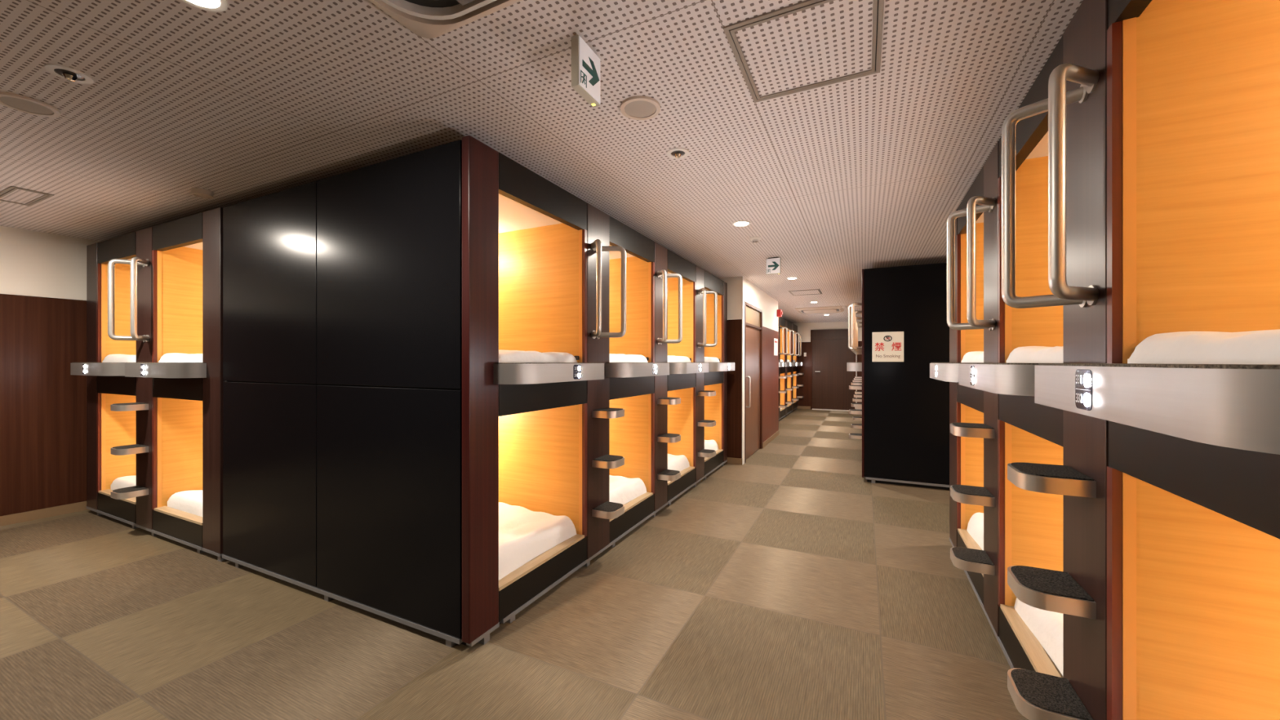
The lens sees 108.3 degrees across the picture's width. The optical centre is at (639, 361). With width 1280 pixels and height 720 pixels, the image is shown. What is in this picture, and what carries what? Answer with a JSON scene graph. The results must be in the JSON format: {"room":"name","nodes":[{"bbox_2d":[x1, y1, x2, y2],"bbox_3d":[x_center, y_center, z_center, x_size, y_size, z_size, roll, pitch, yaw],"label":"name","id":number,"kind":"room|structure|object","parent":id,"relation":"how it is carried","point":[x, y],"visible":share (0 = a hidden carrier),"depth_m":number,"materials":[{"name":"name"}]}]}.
{"room":"capsule hotel","nodes":[
{"label":"capsule hotel","id":0,"kind":"room"},
{"bbox_2d":[0,225,99,300],"bbox_3d":[-5.404,0.105,2.562,0.100,2.290,7.300,0,0,26],"label":"wall","id":1,"kind":"structure","parent":0,"point":[33,263],"depth_m":3.71,"materials":[{"name":"white paint"}]},
{"bbox_2d":[0,293,86,516],"bbox_3d":[-5.352,0.328,2.537,0.014,1.695,7.100,0,0,26],"label":"wall panel","id":2,"kind":"object","parent":1,"relation":"attached to","point":[43,406],"depth_m":3.70,"materials":[{"name":"brown laminate"}]},
{"bbox_2d":[0,501,87,526],"bbox_3d":[-5.350,1.212,2.536,0.020,0.075,7.100,0,0,26],"label":"baseboard","id":3,"kind":"structure","parent":1,"relation":"attached to","point":[10,519],"depth_m":3.69,"materials":[{"name":"brown wood"}]},
{"bbox_2d":[0,408,1028,719],"bbox_3d":[0.820,1.300,4.825,9.330,0.100,16.800,0,0,26],"label":"floor","id":4,"kind":"structure","parent":0,"point":[787,583],"depth_m":2.16,"materials":[{"name":"carpet"}]},
{"bbox_2d":[70,231,138,528],"bbox_3d":[-3.725,0.142,4.459,1.008,2.215,2.185,0,0,26],"label":"bunk","id":5,"kind":"object","parent":4,"relation":"on","point":[107,384],"visible":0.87,"depth_m":3.75,"materials":[{"name":"brown laminate"}]},
{"bbox_2d":[70,363,124,376],"bbox_3d":[-4.045,0.054,3.487,0.738,0.092,0.150,0,0,26],"label":"shelf","id":6,"kind":"object","parent":5,"relation":"attached to","point":[77,369],"depth_m":3.34,"materials":[{"name":"silver metal"}]},
{"bbox_2d":[102,354,136,362],"bbox_3d":[-3.654,-0.012,4.359,0.684,0.113,1.730,0,0,26],"label":"futon","id":7,"kind":"object","parent":5,"relation":"on","point":[111,357],"visible":0.04,"depth_m":3.66,"materials":[{"name":"white fabric"}]},
{"bbox_2d":[111,475,136,490],"bbox_3d":[-3.635,0.996,4.399,0.684,0.113,1.730,0,0,26],"label":"futon","id":8,"kind":"object","parent":5,"relation":"on","point":[126,481],"visible":0.02,"depth_m":3.74,"materials":[{"name":"white fabric"}]},
{"bbox_2d":[107,212,206,553],"bbox_3d":[-2.838,0.142,4.025,1.063,2.215,2.194,0,0,26],"label":"bunk","id":9,"kind":"object","parent":4,"relation":"on","point":[166,268],"visible":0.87,"depth_m":3.33,"materials":[{"name":"orange wood"}]},
{"bbox_2d":[124,363,206,377],"bbox_3d":[-3.132,0.054,3.045,0.738,0.092,0.150,0,0,26],"label":"shelf","id":10,"kind":"object","parent":9,"relation":"attached to","point":[131,370],"depth_m":2.92,"materials":[{"name":"silver metal"}]},
{"bbox_2d":[158,352,202,362],"bbox_3d":[-2.741,-0.012,3.917,0.684,0.113,1.730,0,0,26],"label":"futon","id":11,"kind":"object","parent":9,"relation":"on","point":[175,357],"visible":0.05,"depth_m":3.21,"materials":[{"name":"white fabric"}]},
{"bbox_2d":[167,489,202,516],"bbox_3d":[-2.721,0.996,3.957,0.684,0.113,1.730,0,0,26],"label":"futon","id":12,"kind":"object","parent":9,"relation":"on","point":[188,501],"visible":0.09,"depth_m":3.27,"materials":[{"name":"white fabric"}]},
{"bbox_2d":[202,207,226,561],"bbox_3d":[-2.705,0.142,2.949,0.225,2.215,0.050,0,0,26],"label":"post","id":13,"kind":"object","parent":4,"relation":"on","point":[212,220],"visible":0.77,"depth_m":2.92,"materials":[{"name":"brown laminate"}]},
{"bbox_2d":[222,139,466,647],"bbox_3d":[-1.643,0.142,2.518,2.042,2.215,0.200,0,0,26],"label":"cladding","id":14,"kind":"object","parent":4,"relation":"on","point":[342,293],"visible":0.85,"depth_m":2.30,"materials":[{"name":"black"}]},
{"bbox_2d":[462,135,499,646],"bbox_3d":[-0.706,0.142,2.052,0.047,2.215,0.178,0,0,26],"label":"post","id":15,"kind":"object","parent":4,"relation":"on","point":[480,162],"visible":1,"depth_m":2.02,"materials":[{"name":"red wood"}]},
{"bbox_2d":[493,151,626,624],"bbox_3d":[-1.272,0.142,2.976,2.194,2.215,1.063,0,0,26],"label":"bunk","id":16,"kind":"object","parent":4,"relation":"on","point":[555,459],"visible":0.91,"depth_m":2.84,"materials":[{"name":"brown laminate"}]},
{"bbox_2d":[498,502,576,580],"bbox_3d":[-1.303,0.976,2.855,1.726,0.153,0.706,0,0,26],"label":"futon","id":17,"kind":"object","parent":16,"relation":"on","point":[525,534],"visible":0.24,"depth_m":2.57,"materials":[{"name":"white fabric"}]},
{"bbox_2d":[498,349,577,362],"bbox_3d":[-1.281,-0.012,2.831,1.730,0.113,0.684,0,0,26],"label":"futon","id":18,"kind":"object","parent":16,"relation":"on","point":[504,356],"visible":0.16,"depth_m":2.42,"materials":[{"name":"white fabric"}]},
{"bbox_2d":[493,363,604,384],"bbox_3d":[-0.434,0.054,2.389,0.150,0.092,0.738,0,0,26],"label":"shelf","id":19,"kind":"object","parent":16,"relation":"attached to","point":[503,373],"depth_m":2.20,"materials":[{"name":"silver metal"}]},
{"bbox_2d":[604,216,682,547],"bbox_3d":[-0.836,0.142,3.876,2.194,2.215,1.063,0,0,26],"label":"bunk","id":20,"kind":"object","parent":4,"relation":"on","point":[641,436],"visible":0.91,"depth_m":3.72,"materials":[{"name":"brown laminate"}]},
{"bbox_2d":[609,475,646,504],"bbox_3d":[-0.868,0.976,3.755,1.726,0.153,0.706,0,0,26],"label":"futon","id":21,"kind":"object","parent":20,"relation":"on","point":[623,490],"visible":0.12,"depth_m":3.50,"materials":[{"name":"white fabric"}]},
{"bbox_2d":[609,353,648,362],"bbox_3d":[-0.845,-0.012,3.731,1.730,0.113,0.684,0,0,26],"label":"futon","id":22,"kind":"object","parent":20,"relation":"on","point":[614,357],"visible":0.07,"depth_m":3.34,"materials":[{"name":"white fabric"}]},
{"bbox_2d":[604,363,669,377],"bbox_3d":[0.002,0.054,3.289,0.150,0.092,0.738,0,0,26],"label":"shelf","id":23,"kind":"object","parent":20,"relation":"attached to","point":[611,370],"depth_m":3.06,"materials":[{"name":"silver metal"}]},
{"bbox_2d":[666,248,717,506],"bbox_3d":[-0.396,0.142,4.785,2.194,2.215,1.063,0,0,26],"label":"bunk","id":24,"kind":"object","parent":4,"relation":"on","point":[686,380],"visible":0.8,"depth_m":4.62,"materials":[{"name":"orange wood"}]},
{"bbox_2d":[667,453,689,471],"bbox_3d":[-0.427,0.976,4.664,1.726,0.153,0.706,0,0,26],"label":"futon","id":25,"kind":"object","parent":24,"relation":"on","point":[679,463],"visible":0.12,"depth_m":4.44,"materials":[{"name":"white fabric"}]},
{"bbox_2d":[667,355,691,362],"bbox_3d":[-0.405,-0.012,4.640,1.730,0.113,0.684,0,0,26],"label":"futon","id":26,"kind":"object","parent":24,"relation":"on","point":[670,358],"visible":0.06,"depth_m":4.27,"materials":[{"name":"white fabric"}]},
{"bbox_2d":[669,362,708,373],"bbox_3d":[0.442,0.054,4.198,0.150,0.092,0.738,0,0,26],"label":"shelf","id":27,"kind":"object","parent":24,"relation":"attached to","point":[674,367],"depth_m":3.98,"materials":[{"name":"silver metal"}]},
{"bbox_2d":[702,270,734,479],"bbox_3d":[0.016,0.142,5.646,2.184,2.215,0.953,0,0,26],"label":"bunk","id":28,"kind":"object","parent":4,"relation":"on","point":[716,380],"visible":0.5,"depth_m":5.52,"materials":[{"name":"brown laminate"}]},
{"bbox_2d":[704,439,718,450],"bbox_3d":[0.013,0.976,5.573,1.726,0.153,0.706,0,0,26],"label":"futon","id":29,"kind":"object","parent":28,"relation":"on","point":[708,444],"visible":0.02,"depth_m":5.38,"materials":[{"name":"white fabric"}]},
{"bbox_2d":[704,356,719,362],"bbox_3d":[0.035,-0.012,5.549,1.730,0.113,0.684,0,0,26],"label":"futon","id":30,"kind":"object","parent":28,"relation":"on","point":[707,359],"visible":0.1,"depth_m":5.19,"materials":[{"name":"white fabric"}]},
{"bbox_2d":[708,362,734,371],"bbox_3d":[0.882,0.054,5.107,0.150,0.092,0.738,0,0,26],"label":"shelf","id":31,"kind":"object","parent":28,"relation":"attached to","point":[713,366],"depth_m":4.88,"materials":[{"name":"silver metal"}]},
{"bbox_2d":[777,316,787,419],"bbox_3d":[1.900,0.142,9.739,2.194,2.215,1.063,0,0,26],"label":"bunk","id":32,"kind":"object","parent":4,"relation":"on","point":[780,364],"visible":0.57,"depth_m":9.66,"materials":[{"name":"orange wood"}]},
{"bbox_2d":[778,362,785,367],"bbox_3d":[2.739,0.054,9.153,0.150,0.092,0.738,0,0,26],"label":"shelf","id":33,"kind":"object","parent":32,"relation":"attached to","point":[780,364],"depth_m":9.05,"materials":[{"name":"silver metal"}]},
{"bbox_2d":[778,316,794,420],"bbox_3d":[2.336,0.142,10.639,2.194,2.215,1.063,0,0,26],"label":"bunk","id":34,"kind":"object","parent":4,"relation":"on","point":[783,322],"visible":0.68,"depth_m":10.46,"materials":[{"name":"orange wood"}]},
{"bbox_2d":[785,362,791,366],"bbox_3d":[3.175,0.054,10.053,0.150,0.092,0.738,0,0,26],"label":"shelf","id":35,"kind":"object","parent":34,"relation":"attached to","point":[787,364],"depth_m":9.88,"materials":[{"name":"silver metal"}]},
{"bbox_2d":[786,320,799,415],"bbox_3d":[2.772,0.142,11.539,2.194,2.215,1.063,0,0,26],"label":"bunk","id":36,"kind":"object","parent":4,"relation":"on","point":[789,325],"visible":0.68,"depth_m":11.36,"materials":[{"name":"orange wood"}]},
{"bbox_2d":[791,362,797,366],"bbox_3d":[3.611,0.054,10.953,0.150,0.092,0.738,0,0,26],"label":"shelf","id":37,"kind":"object","parent":36,"relation":"attached to","point":[793,364],"depth_m":10.75,"materials":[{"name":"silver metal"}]},
{"bbox_2d":[792,324,803,411],"bbox_3d":[3.208,0.142,12.439,2.194,2.215,1.063,0,0,26],"label":"bunk","id":38,"kind":"object","parent":4,"relation":"on","point":[795,327],"visible":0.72,"depth_m":12.25,"materials":[{"name":"orange wood"}]},
{"bbox_2d":[846,302,862,439],"bbox_3d":[3.441,0.142,5.004,2.194,2.215,1.063,0,0,26],"label":"bunk","id":39,"kind":"object","parent":4,"relation":"on","point":[851,366],"visible":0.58,"depth_m":5.67,"materials":[{"name":"silver metal"}]},
{"bbox_2d":[846,362,862,371],"bbox_3d":[2.461,0.054,5.298,0.150,0.092,0.738,0,0,26],"label":"shelf","id":40,"kind":"object","parent":39,"relation":"attached to","point":[851,366],"depth_m":4.98,"materials":[{"name":"silver metal"}]},
{"bbox_2d":[850,311,862,428],"bbox_3d":[3.877,0.142,5.904,2.194,2.215,1.063,0,0,26],"label":"bunk","id":41,"kind":"object","parent":4,"relation":"on","point":[853,405],"visible":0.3,"depth_m":6.63,"materials":[{"name":"silver metal"}]},
{"bbox_2d":[852,316,862,420],"bbox_3d":[4.313,0.142,6.804,2.194,2.215,1.063,0,0,26],"label":"bunk","id":42,"kind":"object","parent":4,"relation":"on","point":[854,418],"visible":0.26,"depth_m":7.52,"materials":[{"name":"silver metal"}]},
{"bbox_2d":[853,321,862,397],"bbox_3d":[4.748,0.142,7.704,2.194,2.215,1.063,0,0,26],"label":"bunk","id":43,"kind":"object","parent":4,"relation":"on","point":[857,322],"visible":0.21,"depth_m":8.40,"materials":[{"name":"orange wood"}]},
{"bbox_2d":[854,325,862,408],"bbox_3d":[5.184,0.142,8.604,2.194,2.215,1.063,0,0,26],"label":"bunk","id":44,"kind":"object","parent":4,"relation":"on","point":[858,326],"visible":0.13,"depth_m":9.31,"materials":[{"name":"orange wood"}]},
{"bbox_2d":[862,262,949,489],"bbox_3d":[3.285,0.142,4.441,2.080,2.215,0.202,0,0,26],"label":"cladding","id":45,"kind":"object","parent":4,"relation":"on","point":[905,411],"visible":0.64,"depth_m":4.63,"materials":[{"name":"black"}]},
{"bbox_2d":[871,331,903,361],"bbox_3d":[2.518,-0.154,4.699,0.284,0.304,0.008,0,0,26],"label":"no smoking sign","id":46,"kind":"object","parent":45,"relation":"attached to","point":[886,346],"visible":1,"depth_m":4.70,"materials":[{"name":"beige"}]},
{"bbox_2d":[929,165,983,608],"bbox_3d":[2.728,0.142,2.272,2.185,2.215,1.063,0,0,26],"label":"bunk","id":47,"kind":"object","parent":4,"relation":"on","point":[966,403],"visible":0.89,"depth_m":2.86,"materials":[{"name":"brown laminate"}]},
{"bbox_2d":[929,363,960,382],"bbox_3d":[1.744,0.054,2.568,0.150,0.092,0.738,0,0,26],"label":"shelf","id":48,"kind":"object","parent":47,"relation":"attached to","point":[948,372],"depth_m":2.37,"materials":[{"name":"silver metal"}]},
{"bbox_2d":[961,351,983,362],"bbox_3d":[2.615,-0.012,2.177,1.730,0.113,0.684,0,0,26],"label":"futon","id":49,"kind":"object","parent":47,"relation":"on","point":[975,356],"visible":0.07,"depth_m":2.68,"materials":[{"name":"white fabric"}]},
{"bbox_2d":[966,512,983,550],"bbox_3d":[2.645,0.976,2.175,1.731,0.154,0.704,0,0,26],"label":"futon","id":50,"kind":"object","parent":47,"relation":"on","point":[975,524],"visible":0.05,"depth_m":2.70,"materials":[{"name":"white fabric"}]},
{"bbox_2d":[946,35,1062,677],"bbox_3d":[2.288,0.142,1.374,2.194,2.215,1.063,0,0,26],"label":"bunk","id":51,"kind":"object","parent":4,"relation":"on","point":[1022,526],"visible":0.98,"depth_m":1.95,"materials":[{"name":"orange wood"}]},
{"bbox_2d":[959,364,1034,395],"bbox_3d":[1.308,0.054,1.668,0.150,0.092,0.738,0,0,26],"label":"shelf","id":52,"kind":"object","parent":51,"relation":"attached to","point":[1000,379],"depth_m":1.44,"materials":[{"name":"silver metal"}]},
{"bbox_2d":[1006,346,1062,363],"bbox_3d":[2.179,-0.012,1.277,1.730,0.113,0.684,0,0,26],"label":"futon","id":53,"kind":"object","parent":51,"relation":"on","point":[1026,354],"visible":0.1,"depth_m":1.72,"materials":[{"name":"white fabric"}]},
{"bbox_2d":[1013,597,1062,675],"bbox_3d":[2.209,0.976,1.274,1.731,0.154,0.704,0,0,26],"label":"futon","id":54,"kind":"object","parent":51,"relation":"on","point":[1046,626],"visible":0.14,"depth_m":1.68,"materials":[{"name":"white fabric"}]},
{"bbox_2d":[1001,0,1279,719],"bbox_3d":[1.852,0.142,0.474,2.194,2.215,1.063,0,0,26],"label":"bunk","id":55,"kind":"object","parent":4,"relation":"on","point":[1164,115],"visible":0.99,"depth_m":1.04,"materials":[{"name":"brown laminate"}]},
{"bbox_2d":[1084,393,1089,406],"bbox_3d":[0.832,0.070,0.861,0.001,0.025,0.025,0,0,26],"label":"light","id":56,"kind":"object","parent":55,"relation":"attached to","point":[1086,396],"depth_m":0.86,"materials":[{"name":"white plastic"}]},
{"bbox_2d":[1084,373,1089,386],"bbox_3d":[0.832,0.035,0.861,0.001,0.025,0.025,0,0,26],"label":"light","id":57,"kind":"object","parent":55,"relation":"on","point":[1086,376],"depth_m":0.86,"materials":[{"name":"white plastic"}]},
{"bbox_2d":[1034,364,1279,454],"bbox_3d":[0.872,0.054,0.768,0.150,0.092,0.738,0,0,26],"label":"shelf","id":58,"kind":"object","parent":55,"relation":"attached to","point":[1237,406],"depth_m":0.61,"materials":[{"name":"silver metal"}]},
{"bbox_2d":[1127,328,1279,364],"bbox_3d":[1.744,-0.012,0.377,1.730,0.113,0.684,0,0,26],"label":"futon","id":59,"kind":"object","parent":55,"relation":"on","point":[1254,347],"visible":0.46,"depth_m":0.85,"materials":[{"name":"white fabric"}]},
{"bbox_2d":[0,0,1083,323],"bbox_3d":[0.820,-1.090,4.825,9.330,0.100,16.800,0,0,26],"label":"ceiling","id":60,"kind":"structure","parent":0,"point":[250,100],"depth_m":1.97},
{"bbox_2d":[0,186,53,206],"bbox_3d":[-3.883,-1.037,2.903,0.460,0.006,0.160,0,0,26],"label":"ceiling hatch","id":61,"kind":"object","parent":60,"relation":"attached to","point":[12,194],"visible":1,"depth_m":2.90,"materials":[{"name":"beige metal"}]},
{"bbox_2d":[0,91,60,117],"bbox_3d":[-2.470,-1.035,1.863,0.170,0.010,0.170,0,0,26],"label":"ceiling speaker","id":62,"kind":"object","parent":60,"relation":"attached to","point":[20,103],"visible":1,"depth_m":1.86,"materials":[{"name":"beige plastic"}]},
{"bbox_2d":[0,96,53,114],"bbox_3d":[-2.470,-1.034,1.863,0.136,0.006,0.136,0,0,26],"label":"grille","id":63,"kind":"object","parent":62,"relation":"attached to","point":[27,104],"depth_m":1.86,"materials":[{"name":"beige plastic"}]},
{"bbox_2d":[44,63,93,84],"bbox_3d":[-2.054,-1.027,1.666,0.112,0.026,0.112,0,0,26],"label":"recessed light","id":64,"kind":"object","parent":60,"relation":"in","point":[68,73],"visible":1,"depth_m":1.66,"materials":[{"name":"white metal"}]},
{"bbox_2d":[191,187,213,198],"bbox_3d":[-2.661,-1.025,2.811,0.100,0.030,0.100,0,0,26],"label":"ceiling speaker","id":65,"kind":"object","parent":60,"relation":"attached to","point":[197,192],"visible":1,"depth_m":2.79,"materials":[{"name":"beige plastic"}]},
{"bbox_2d":[194,193,209,196],"bbox_3d":[-2.661,-1.022,2.811,0.080,0.018,0.080,0,0,26],"label":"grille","id":66,"kind":"object","parent":65,"relation":"attached to","point":[195,194],"depth_m":2.81,"materials":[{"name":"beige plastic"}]},
{"bbox_2d":[181,0,227,12],"bbox_3d":[-1.248,-1.032,1.299,0.136,0.016,0.136,0,0,26],"label":"recessed light","id":67,"kind":"object","parent":60,"relation":"in","point":[215,6],"visible":1,"depth_m":1.34,"materials":[{"name":"white glass"}]},
{"bbox_2d":[368,0,522,38],"bbox_3d":[-0.465,-1.017,0.853,0.940,0.046,0.940,0,0,26],"label":"air conditioner","id":68,"kind":"object","parent":60,"relation":"attached to","point":[427,19],"visible":1,"depth_m":1.33,"materials":[{"name":"beige plastic"}]},
{"bbox_2d":[571,34,600,107],"bbox_3d":[-0.176,-0.955,1.521,0.032,0.170,0.135,0,0,26],"label":"exit sign","id":69,"kind":"object","parent":60,"relation":"hanging from","point":[585,64],"visible":1,"depth_m":1.49,"materials":[{"name":"beige plastic"}]},
{"bbox_2d":[620,95,660,119],"bbox_3d":[0.001,-1.035,1.888,0.164,0.010,0.164,0,0,26],"label":"ceiling speaker","id":70,"kind":"object","parent":60,"relation":"attached to","point":[638,107],"visible":1,"depth_m":1.88,"materials":[{"name":"beige plastic"}]},
{"bbox_2d":[624,100,656,117],"bbox_3d":[0.001,-1.034,1.888,0.131,0.006,0.131,0,0,26],"label":"grille","id":71,"kind":"object","parent":70,"relation":"attached to","point":[633,108],"depth_m":1.89,"materials":[{"name":"beige plastic"}]},
{"bbox_2d":[666,147,688,159],"bbox_3d":[0.188,-1.027,2.298,0.112,0.026,0.112,0,0,26],"label":"recessed light","id":72,"kind":"object","parent":60,"relation":"in","point":[675,153],"visible":1,"depth_m":2.29,"materials":[{"name":"white metal"}]},
{"bbox_2d":[732,220,751,226],"bbox_3d":[0.760,-1.032,3.469,0.136,0.016,0.136,0,0,26],"label":"recessed light","id":73,"kind":"object","parent":60,"relation":"in","point":[741,223],"visible":1,"depth_m":3.45,"materials":[{"name":"white glass"}]},
{"bbox_2d":[749,235,761,242],"bbox_3d":[0.966,-1.021,3.876,0.100,0.038,0.100,0,0,26],"label":"smoke detector","id":74,"kind":"object","parent":60,"relation":"attached to","point":[754,239],"visible":1,"depth_m":3.85,"materials":[{"name":"white plastic"}]},
{"bbox_2d":[765,257,781,275],"bbox_3d":[1.329,-0.957,4.603,0.142,0.167,0.032,0,0,26],"label":"exit sign","id":75,"kind":"object","parent":60,"relation":"hanging from","point":[773,264],"visible":1,"depth_m":4.59,"materials":[{"name":"beige plastic"}]},
{"bbox_2d":[786,276,797,279],"bbox_3d":[1.882,-1.032,5.722,0.136,0.016,0.136,0,0,26],"label":"recessed light","id":76,"kind":"object","parent":60,"relation":"in","point":[790,277],"visible":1,"depth_m":5.69,"materials":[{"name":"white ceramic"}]},
{"bbox_2d":[723,0,884,102],"bbox_3d":[0.558,-1.037,1.545,0.446,0.006,0.457,0,0,26],"label":"ceiling hatch","id":77,"kind":"object","parent":60,"relation":"attached to","point":[806,45],"visible":1,"depth_m":1.51,"materials":[{"name":"beige metal"}]},
{"bbox_2d":[788,288,822,295],"bbox_3d":[2.476,-1.037,6.912,0.430,0.006,0.500,0,0,26],"label":"ceiling hatch","id":78,"kind":"object","parent":60,"relation":"attached to","point":[815,291],"visible":1,"depth_m":6.92,"materials":[{"name":"beige"}]},
{"bbox_2d":[795,306,844,313],"bbox_3d":[3.548,-1.017,9.115,0.840,0.046,0.840,0,0,26],"label":"air conditioner","id":79,"kind":"object","parent":60,"relation":"attached to","point":[828,308],"visible":1,"depth_m":8.90,"materials":[{"name":"beige plastic"}]},
{"bbox_2d":[719,276,737,319],"bbox_3d":[0.857,0.105,7.263,2.010,2.290,2.580,0,0,26],"label":"wall","id":80,"kind":"structure","parent":0,"point":[732,282],"depth_m":5.69,"materials":[{"name":"white paint"}]},
{"bbox_2d":[725,457,742,464],"bbox_3d":[1.144,1.212,5.724,0.268,0.075,0.100,0,0,26],"label":"baseboard","id":81,"kind":"structure","parent":80,"relation":"attached to","point":[730,460],"depth_m":5.66,"materials":[{"name":"brown wood"}]},
{"bbox_2d":[727,319,742,458],"bbox_3d":[1.144,0.328,5.727,0.266,1.695,0.094,0,0,26],"label":"trim","id":82,"kind":"structure","parent":80,"relation":"attached to","point":[734,326],"depth_m":5.67,"materials":[{"name":"brown laminate"}]},
{"bbox_2d":[762,430,778,448],"bbox_3d":[2.054,1.212,7.344,0.074,0.075,1.410,0,0,26],"label":"baseboard","id":83,"kind":"structure","parent":80,"relation":"attached to","point":[775,435],"depth_m":7.21,"materials":[{"name":"brown wood"}]},
{"bbox_2d":[737,276,777,331],"bbox_3d":[1.788,-0.780,6.812,0.060,0.520,2.580,0,0,26],"label":"wall","id":84,"kind":"structure","parent":0,"point":[754,295],"depth_m":6.65,"materials":[{"name":"white paint"}]},
{"bbox_2d":[742,276,744,464],"bbox_3d":[1.266,0.105,5.666,0.010,2.290,0.098,0,0,26],"label":"trim","id":85,"kind":"structure","parent":84,"relation":"attached to","point":[743,277],"depth_m":5.64,"materials":[{"name":"white"}]},
{"bbox_2d":[744,301,762,463],"bbox_3d":[1.521,0.250,6.208,0.106,2.000,1.100,0,0,26],"label":"door","id":86,"kind":"structure","parent":84,"relation":"in","point":[753,314],"depth_m":6.25,"materials":[{"name":"brown wood"}]},
{"bbox_2d":[762,326,778,442],"bbox_3d":[2.049,0.328,7.344,0.066,1.695,1.406,0,0,26],"label":"trim","id":87,"kind":"structure","parent":84,"relation":"attached to","point":[770,361],"depth_m":7.25,"materials":[{"name":"red laminate"}]},
{"bbox_2d":[773,337,777,355],"bbox_3d":[2.263,-0.250,7.704,0.005,0.280,0.340,0,0,26],"label":"notice","id":88,"kind":"object","parent":84,"relation":"attached to","point":[775,340],"visible":1,"depth_m":7.70,"materials":[{"name":"white paper"}]},
{"bbox_2d":[777,309,782,316],"bbox_3d":[2.381,-0.830,7.869,0.085,0.120,0.100,0,0,26],"label":"fire alarm","id":89,"kind":"object","parent":84,"relation":"attached to","point":[780,313],"visible":1,"depth_m":7.83,"materials":[{"name":"red"}]},
{"bbox_2d":[793,320,862,409],"bbox_3d":[4.505,0.105,12.318,9.230,2.290,0.100,0,0,26],"label":"wall","id":90,"kind":"structure","parent":0,"point":[803,329],"depth_m":12.17,"materials":[{"name":"white"}]},
{"bbox_2d":[796,405,810,408],"bbox_3d":[4.101,1.212,12.447,0.930,0.075,0.020,0,0,26],"label":"baseboard","id":91,"kind":"structure","parent":90,"relation":"attached to","point":[798,406],"depth_m":12.32,"materials":[{"name":"brown wood"}]},
{"bbox_2d":[797,342,810,406],"bbox_3d":[4.102,0.323,12.450,0.930,1.705,0.014,0,0,26],"label":"trim","id":92,"kind":"structure","parent":90,"relation":"attached to","point":[805,379],"depth_m":12.31,"materials":[{"name":"brown laminate"}]},
{"bbox_2d":[810,328,855,411],"bbox_3d":[4.988,0.200,11.972,1.080,2.100,0.102,0,0,26],"label":"door","id":93,"kind":"structure","parent":90,"relation":"in","point":[830,380],"depth_m":12.01,"materials":[{"name":"brown wood"}]},
{"bbox_2d":[855,354,857,403],"bbox_3d":[5.503,0.200,11.763,0.020,2.100,0.030,0,0,26],"label":"trim","id":94,"kind":"structure","parent":90,"relation":"attached to","point":[855,354],"depth_m":11.75,"materials":[{"name":"brown wood"}]},
{"bbox_2d":[857,341,862,403],"bbox_3d":[7.018,0.323,11.037,3.390,1.705,0.014,0,0,26],"label":"trim","id":95,"kind":"structure","parent":90,"relation":"attached to","point":[860,343],"depth_m":11.73,"materials":[{"name":"brown laminate"}]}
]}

